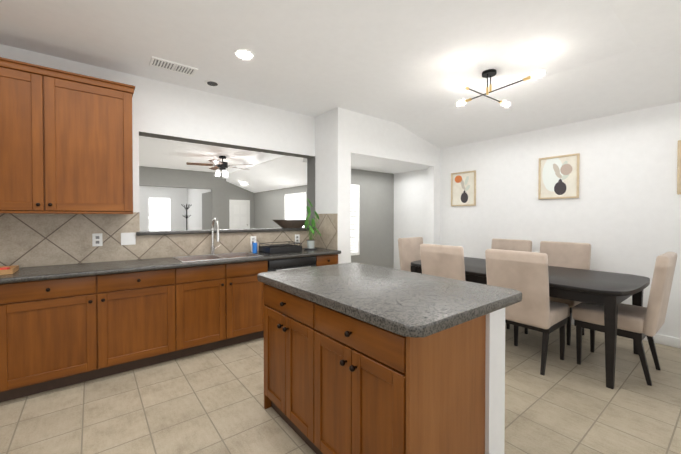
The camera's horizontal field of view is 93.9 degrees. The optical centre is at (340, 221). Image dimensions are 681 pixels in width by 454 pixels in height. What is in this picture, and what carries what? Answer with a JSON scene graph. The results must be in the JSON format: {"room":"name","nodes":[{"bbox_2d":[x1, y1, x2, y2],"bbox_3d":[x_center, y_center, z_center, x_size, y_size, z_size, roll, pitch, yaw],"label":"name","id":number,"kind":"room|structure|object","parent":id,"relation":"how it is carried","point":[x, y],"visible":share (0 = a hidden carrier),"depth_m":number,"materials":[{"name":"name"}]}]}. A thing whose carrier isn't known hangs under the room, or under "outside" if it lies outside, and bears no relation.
{"room":"dining room","nodes":[
{"label":"dining room","id":0,"kind":"room"},
{"bbox_2d":[0,44,314,211],"bbox_3d":[-2.775,-0.181,2.718,5.990,2.950,0.200,-1,1,-38],"label":"wall","id":1,"kind":"structure","parent":0,"point":[164,108],"depth_m":3.51,"materials":[{"name":"white paint"}]},
{"bbox_2d":[0,57,134,212],"bbox_3d":[-2.468,-0.642,2.614,1.249,1.115,0.326,-1,1,-38],"label":"upper cabinet","id":2,"kind":"object","parent":1,"relation":"attached to","point":[66,144],"depth_m":2.58,"materials":[{"name":"brown wood"}]},
{"bbox_2d":[0,212,337,267],"bbox_3d":[-2.554,0.155,2.441,5.990,0.475,0.516,-1,1,-38],"label":"tile backsplash","id":3,"kind":"structure","parent":1,"relation":"attached to","point":[30,240],"depth_m":3.01,"materials":[{"name":"beige tile"}]},
{"bbox_2d":[92,233,102,245],"bbox_3d":[-2.274,0.171,2.974,0.075,0.120,0.008,-1,1,-38],"label":"electrical outlet","id":4,"kind":"object","parent":3,"relation":"attached to","point":[97,239],"visible":1,"depth_m":2.97,"materials":[{"name":"white plastic"}]},
{"bbox_2d":[121,233,135,244],"bbox_3d":[-2.084,0.169,3.121,0.120,0.120,0.010,-1,1,-38],"label":"outlet","id":5,"kind":"object","parent":3,"relation":"attached to","point":[128,238],"visible":1,"depth_m":3.12,"materials":[{"name":"white plastic"}]},
{"bbox_2d":[250,236,255,245],"bbox_3d":[-1.073,0.239,3.916,0.075,0.120,0.008,-1,1,-38],"label":"electrical outlet","id":6,"kind":"object","parent":3,"relation":"attached to","point":[252,238],"visible":0.69,"depth_m":3.90,"materials":[{"name":"white plastic"}]},
{"bbox_2d":[295,234,299,242],"bbox_3d":[-0.585,0.234,4.298,0.075,0.120,0.008,-1,1,-38],"label":"electrical outlet","id":7,"kind":"object","parent":3,"relation":"attached to","point":[297,237],"visible":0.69,"depth_m":4.30,"materials":[{"name":"white plastic"}]},
{"bbox_2d":[136,227,315,235],"bbox_3d":[-1.263,0.112,3.907,2.131,0.035,0.280,-1,1,-38],"label":"sill ledge","id":8,"kind":"object","parent":1,"relation":"attached to","point":[167,232],"visible":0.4,"depth_m":3.65,"materials":[{"name":"stone"}]},
{"bbox_2d":[273,220,309,227],"bbox_3d":[-0.669,0.031,4.371,0.580,0.112,0.300,-1,1,-38],"label":"bowl","id":9,"kind":"object","parent":8,"relation":"on","point":[290,223],"visible":0.88,"depth_m":4.25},
{"bbox_2d":[139,186,186,230],"bbox_3d":[-7.555,-0.097,9.087,6.080,2.620,0.120,-1,1,-38],"label":"wall","id":10,"kind":"structure","parent":0,"point":[183,196],"depth_m":10.53,"materials":[{"name":"white paint"}]},
{"bbox_2d":[148,197,170,230],"bbox_3d":[-5.863,-0.203,10.315,0.660,1.160,0.028,-1,1,-38],"label":"room window","id":11,"kind":"structure","parent":10,"relation":"in","point":[159,213],"depth_m":10.31,"materials":[{"name":"white glass"}]},
{"bbox_2d":[139,166,225,228],"bbox_3d":[-5.381,-0.060,6.217,6.200,2.620,0.120,-1,1,-38],"label":"wall","id":12,"kind":"structure","parent":0,"point":[168,177],"depth_m":7.61,"materials":[{"name":"grey paint"}]},
{"bbox_2d":[187,188,210,229],"bbox_3d":[-4.089,-0.103,9.497,0.120,2.620,3.450,-1,1,-38],"label":"wall","id":13,"kind":"structure","parent":0,"point":[194,196],"depth_m":10.08,"materials":[{"name":"white paint"}]},
{"bbox_2d":[202,192,210,229],"bbox_3d":[-3.781,0.199,8.986,0.022,2.030,0.900,-1,1,-38],"label":"room door","id":14,"kind":"structure","parent":13,"relation":"in","point":[206,211],"depth_m":8.96,"materials":[{"name":"white wood"}]},
{"bbox_2d":[139,136,260,172],"bbox_3d":[-4.049,-1.329,4.500,6.200,0.300,4.200,-1,1,-38],"label":"ceiling","id":15,"kind":"structure","parent":0,"point":[162,153],"depth_m":6.23,"materials":[{"name":"white paint"}]},
{"bbox_2d":[186,156,252,176],"bbox_3d":[-2.418,-1.124,6.467,1.292,0.400,1.244,-1,1,-38],"label":"room ceiling fan","id":16,"kind":"object","parent":15,"relation":"hanging from","point":[221,166],"visible":1,"depth_m":6.36,"materials":[{"name":"black metal"}]},
{"bbox_2d":[226,181,253,228],"bbox_3d":[-5.128,-0.694,13.522,3.220,3.700,0.120,-1,1,-38],"label":"wall","id":17,"kind":"structure","parent":0,"point":[234,192],"depth_m":13.92,"materials":[{"name":"grey paint"}]},
{"bbox_2d":[229,200,249,228],"bbox_3d":[-4.410,0.100,13.954,0.910,2.100,0.097,-1,1,-38],"label":"room door","id":18,"kind":"structure","parent":17,"relation":"in","point":[239,214],"depth_m":13.94,"materials":[{"name":"white wood"}]},
{"bbox_2d":[226,152,306,192],"bbox_3d":[-2.271,-1.789,9.813,3.280,1.185,9.460,-1,1,-38],"label":"ceiling slope","id":19,"kind":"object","parent":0,"point":[266,172],"visible":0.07,"depth_m":10.51,"materials":[{"name":"white paint"}]},
{"bbox_2d":[254,185,306,227],"bbox_3d":[-0.991,-0.659,10.755,0.120,3.700,9.340,-1,1,-38],"label":"wall","id":20,"kind":"structure","parent":0,"point":[269,207],"depth_m":13.01,"materials":[{"name":"grey paint"}]},
{"bbox_2d":[285,192,306,226],"bbox_3d":[-1.633,-0.393,11.456,0.028,1.250,1.550,-1,1,-38],"label":"living room window","id":21,"kind":"structure","parent":20,"relation":"in","point":[295,206],"depth_m":11.39,"materials":[{"name":"white glass"}]},
{"bbox_2d":[0,0,636,122],"bbox_3d":[-1.296,-1.433,1.714,7.100,0.001,3.180,-1,1,-38],"label":"ceiling","id":22,"kind":"structure","parent":0,"point":[396,61],"depth_m":2.58,"materials":[{"name":"white paint"}]},
{"bbox_2d":[149,56,197,76],"bbox_3d":[-1.556,-1.443,2.971,0.380,0.012,0.190,-1,1,-38],"label":"ceiling vent","id":23,"kind":"object","parent":22,"relation":"in","point":[160,63],"visible":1,"depth_m":2.96,"materials":[{"name":"white metal"}]},
{"bbox_2d":[205,80,219,86],"bbox_3d":[-1.342,-1.447,3.329,0.150,0.013,0.150,-1,1,-38],"label":"recessed light","id":24,"kind":"object","parent":22,"relation":"in","point":[212,83],"visible":0.94,"depth_m":3.32,"materials":[{"name":"metal"}]},
{"bbox_2d":[234,49,253,59],"bbox_3d":[-0.829,-1.440,2.740,0.170,0.013,0.170,-1,1,-38],"label":"recessed light","id":25,"kind":"object","parent":22,"relation":"in","point":[245,54],"visible":1,"depth_m":2.73,"materials":[{"name":"white"}]},
{"bbox_2d":[456,69,544,106],"bbox_3d":[1.449,-1.326,3.028,0.904,0.247,0.883,-1,1,-38],"label":"ceiling light","id":26,"kind":"object","parent":22,"relation":"hanging from","point":[488,73],"visible":1,"depth_m":3.06,"materials":[{"name":"black metal"}]},
{"bbox_2d":[315,107,344,263],"bbox_3d":[-0.210,-0.202,4.398,0.120,2.950,0.720,-1,1,-38],"label":"wall","id":27,"kind":"structure","parent":0,"point":[330,162],"depth_m":4.17,"materials":[{"name":"white paint"}]},
{"bbox_2d":[307,156,314,227],"bbox_3d":[-0.420,-0.417,4.560,0.008,1.004,0.200,-1,1,-38],"label":"liner","id":28,"kind":"object","parent":27,"relation":"attached to","point":[311,179],"visible":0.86,"depth_m":4.55,"materials":[{"name":"grey paint"}]},
{"bbox_2d":[0,323,680,453],"bbox_3d":[0.344,1.351,0.646,8.320,0.060,8.260,-1,1,-38],"label":"floor","id":29,"kind":"structure","parent":0,"point":[210,402],"depth_m":2.21,"materials":[{"name":"tile"}]},
{"bbox_2d":[0,286,11,402],"bbox_3d":[-3.034,0.868,2.038,1.326,0.870,0.550,-1,1,-38],"label":"base cabinet","id":30,"kind":"object","parent":29,"relation":"on","point":[4,396],"depth_m":2.23,"materials":[{"name":"brown wood"}]},
{"bbox_2d":[8,270,187,399],"bbox_3d":[-2.116,0.859,2.758,1.272,0.870,0.550,-1,1,-38],"label":"base cabinet","id":31,"kind":"object","parent":29,"relation":"on","point":[65,325],"depth_m":2.53,"materials":[{"name":"brown wood"}]},
{"bbox_2d":[0,247,339,285],"bbox_3d":[-1.864,0.401,2.933,4.280,0.040,0.576,-1,1,-38],"label":"countertop","id":32,"kind":"structure","parent":31,"relation":"on","point":[81,270],"depth_m":2.72,"materials":[{"name":"grey stone"}]},
{"bbox_2d":[0,265,18,274],"bbox_3d":[-2.719,0.370,2.273,0.560,0.038,0.260,-1,1,-38],"label":"wood tray","id":33,"kind":"object","parent":32,"relation":"on","point":[5,270],"visible":1,"depth_m":2.38,"materials":[{"name":"brown wood"}]},
{"bbox_2d":[210,222,219,253],"bbox_3d":[-1.357,0.181,3.515,0.118,0.374,0.239,-1,1,-38],"label":"faucet","id":34,"kind":"object","parent":32,"relation":"on","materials":[{"name":"silver metal"}]},
{"bbox_2d":[176,252,259,261],"bbox_3d":[-1.299,0.470,3.397,0.804,0.201,0.480,-1,1,-38],"label":"sink","id":35,"kind":"object","parent":32,"relation":"in","point":[194,258],"depth_m":3.45,"materials":[{"name":"silver metal"}]},
{"bbox_2d":[252,239,256,252],"bbox_3d":[-1.010,0.286,3.756,0.055,0.167,0.068,-1,1,-38],"label":"soap bottle","id":36,"kind":"object","parent":32,"relation":"on","point":[254,247],"visible":1,"depth_m":3.74,"materials":[{"name":"blue plastic"}]},
{"bbox_2d":[259,241,301,253],"bbox_3d":[-0.731,0.313,3.869,0.420,0.110,0.320,-1,1,-38],"label":"dish rack","id":37,"kind":"object","parent":32,"relation":"on","point":[277,248],"visible":1,"depth_m":3.77,"materials":[{"name":"black plastic"}]},
{"bbox_2d":[304,198,320,249],"bbox_3d":[-0.370,0.031,4.147,0.228,0.667,0.212,-1,1,-38],"label":"pothos plant","id":38,"kind":"object","parent":32,"relation":"on","point":[310,242],"visible":1,"depth_m":4.12,"materials":[{"name":"green plant"}]},
{"bbox_2d":[184,262,271,355],"bbox_3d":[-1.335,0.851,3.370,0.977,0.870,0.550,-1,1,-38],"label":"base cabinet","id":39,"kind":"object","parent":29,"relation":"on","point":[225,304],"depth_m":3.18,"materials":[{"name":"brown wood"}]},
{"bbox_2d":[272,254,323,270],"bbox_3d":[-0.708,0.845,3.861,0.750,0.870,0.550,-1,1,-38],"label":"dishwasher","id":40,"kind":"object","parent":29,"relation":"on","point":[278,264],"depth_m":3.66,"materials":[{"name":"black metal"}]},
{"bbox_2d":[324,254,337,264],"bbox_3d":[-0.322,0.841,4.164,0.341,0.870,0.550,-1,1,-38],"label":"base cabinet","id":41,"kind":"object","parent":29,"relation":"on","point":[329,259],"depth_m":3.98,"materials":[{"name":"brown wood"}]},
{"bbox_2d":[257,279,504,453],"bbox_3d":[0.134,0.860,1.917,0.779,0.890,1.354,-1,1,-38],"label":"kitchen island","id":42,"kind":"object","parent":29,"relation":"on","point":[360,358],"depth_m":1.48,"materials":[{"name":"brown wood"}]},
{"bbox_2d":[257,263,521,342],"bbox_3d":[0.193,0.392,1.970,0.920,0.046,1.410,-1,1,-38],"label":"island countertop","id":43,"kind":"structure","parent":42,"relation":"on","point":[418,305],"depth_m":1.63,"materials":[{"name":"grey stone"}]},
{"bbox_2d":[398,237,422,271],"bbox_3d":[1.196,0.755,4.449,0.510,1.040,0.617,-1,1,-38],"label":"chair","id":44,"kind":"object","parent":29,"relation":"on","point":[409,250],"visible":0.17,"depth_m":4.54,"materials":[{"name":"beige fabric"}]},
{"bbox_2d":[420,244,465,280],"bbox_3d":[1.280,0.766,3.557,0.617,1.040,0.510,-1,1,-38],"label":"chair","id":45,"kind":"object","parent":29,"relation":"on","point":[446,261],"visible":0.27,"depth_m":3.34,"materials":[{"name":"beige fabric"}]},
{"bbox_2d":[491,238,531,328],"bbox_3d":[2.078,0.759,4.106,0.617,1.040,0.510,-1,1,-38],"label":"chair","id":46,"kind":"object","parent":29,"relation":"on","point":[514,245],"visible":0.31,"depth_m":4.21,"materials":[{"name":"beige fabric"}]},
{"bbox_2d":[485,249,569,375],"bbox_3d":[1.742,0.774,2.967,0.617,1.040,0.510,-1,1,-38],"label":"chair","id":47,"kind":"object","parent":29,"relation":"on","point":[527,276],"visible":0.69,"depth_m":2.74,"materials":[{"name":"beige fabric"}]},
{"bbox_2d":[410,257,649,388],"bbox_3d":[1.910,0.903,3.538,1.120,0.762,2.150,-1,1,-38],"label":"dining table","id":48,"kind":"object","parent":29,"relation":"on","point":[610,292],"visible":0.62,"depth_m":2.71,"materials":[{"name":"black wood"}]},
{"bbox_2d":[524,241,590,345],"bbox_3d":[2.454,0.766,3.626,0.617,1.040,0.510,-1,1,-38],"label":"chair","id":49,"kind":"object","parent":29,"relation":"on","point":[570,255],"visible":0.25,"depth_m":3.67,"materials":[{"name":"beige fabric"}]},
{"bbox_2d":[572,252,676,385],"bbox_3d":[2.486,0.776,2.802,0.510,1.040,0.617,-1,1,-38],"label":"chair","id":50,"kind":"object","parent":29,"relation":"on","point":[638,324],"visible":0.88,"depth_m":2.59,"materials":[{"name":"beige fabric"}]},
{"bbox_2d":[303,155,427,173],"bbox_3d":[0.518,-0.958,5.251,2.090,0.060,0.940,-1,1,-38],"label":"ceiling","id":51,"kind":"structure","parent":0,"point":[372,164],"depth_m":5.26,"materials":[{"name":"white paint"}]},
{"bbox_2d":[351,169,393,268],"bbox_3d":[0.384,-0.221,5.829,1.600,2.950,0.120,-1,1,-38],"label":"wall","id":52,"kind":"structure","parent":0,"point":[376,218],"depth_m":5.96,"materials":[{"name":"grey paint"}]},
{"bbox_2d":[351,184,359,255],"bbox_3d":[-0.028,-0.025,5.409,0.930,1.250,0.034,-1,1,-38],"label":"blinds","id":53,"kind":"object","parent":52,"relation":"attached to","point":[357,214],"visible":0.29,"depth_m":5.63,"materials":[{"name":"white plastic"}]},
{"bbox_2d":[345,109,439,262],"bbox_3d":[0.845,-0.208,4.843,2.090,2.950,0.120,-1,1,-38],"label":"wall","id":54,"kind":"structure","parent":0,"point":[368,136],"depth_m":4.65,"materials":[{"name":"white paint"}]},
{"bbox_2d":[394,102,680,338],"bbox_3d":[3.571,-0.186,3.155,0.120,2.950,8.260,-1,1,-38],"label":"wall","id":55,"kind":"structure","parent":0,"point":[621,213],"depth_m":3.84,"materials":[{"name":"white paint"}]},
{"bbox_2d":[451,170,475,205],"bbox_3d":[1.960,-0.521,5.084,0.028,0.544,0.424,-1,1,-38],"label":"picture","id":56,"kind":"object","parent":55,"relation":"attached to","point":[463,188],"visible":1,"depth_m":5.08},
{"bbox_2d":[538,153,579,199],"bbox_3d":[2.771,-0.563,4.048,0.028,0.544,0.444,-1,1,-38],"label":"picture","id":57,"kind":"object","parent":55,"relation":"attached to","point":[558,177],"visible":0.98,"depth_m":4.04},
{"bbox_2d":[571,318,680,348],"bbox_3d":[3.881,1.245,2.667,0.018,0.100,7.080,-1,1,-38],"label":"baseboard","id":58,"kind":"structure","parent":55,"relation":"attached to","point":[667,340],"depth_m":3.29,"materials":[{"name":"white paint"}]},
{"bbox_2d":[677,140,680,193],"bbox_3d":[3.555,-0.545,3.049,0.028,0.544,0.444,-1,1,-38],"label":"picture","id":59,"kind":"object","parent":55,"relation":"attached to","point":[679,169],"visible":0.94,"depth_m":3.21},
{"bbox_2d":[398,48,680,148],"bbox_3d":[2.478,-1.325,3.644,1.220,0.266,4.000,-1,1,-38],"label":"ceiling slope","id":60,"kind":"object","parent":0,"point":[633,80],"visible":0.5,"depth_m":3.50,"materials":[{"name":"white paint"}]},
{"bbox_2d":[607,0,680,51],"bbox_3d":[0.541,-1.282,0.360,8.320,0.266,1.220,-1,1,-38],"label":"ceiling slope","id":61,"kind":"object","parent":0,"point":[652,24],"visible":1,"depth_m":2.24,"materials":[{"name":"white paint"}]},
{"bbox_3d":[-4.701,1.257,8.000,9.450,0.060,9.540,-1,1,-38],"label":"floor","id":62,"kind":"structure","parent":0,"visible":0},
{"bbox_2d":[181,204,191,229],"bbox_3d":[-4.615,0.342,9.541,0.320,1.730,0.320,-1,1,-38],"label":"coat rack","id":63,"kind":"object","parent":62,"relation":"on","point":[186,216],"visible":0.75,"depth_m":9.52,"materials":[{"name":"black metal"}]}
]}

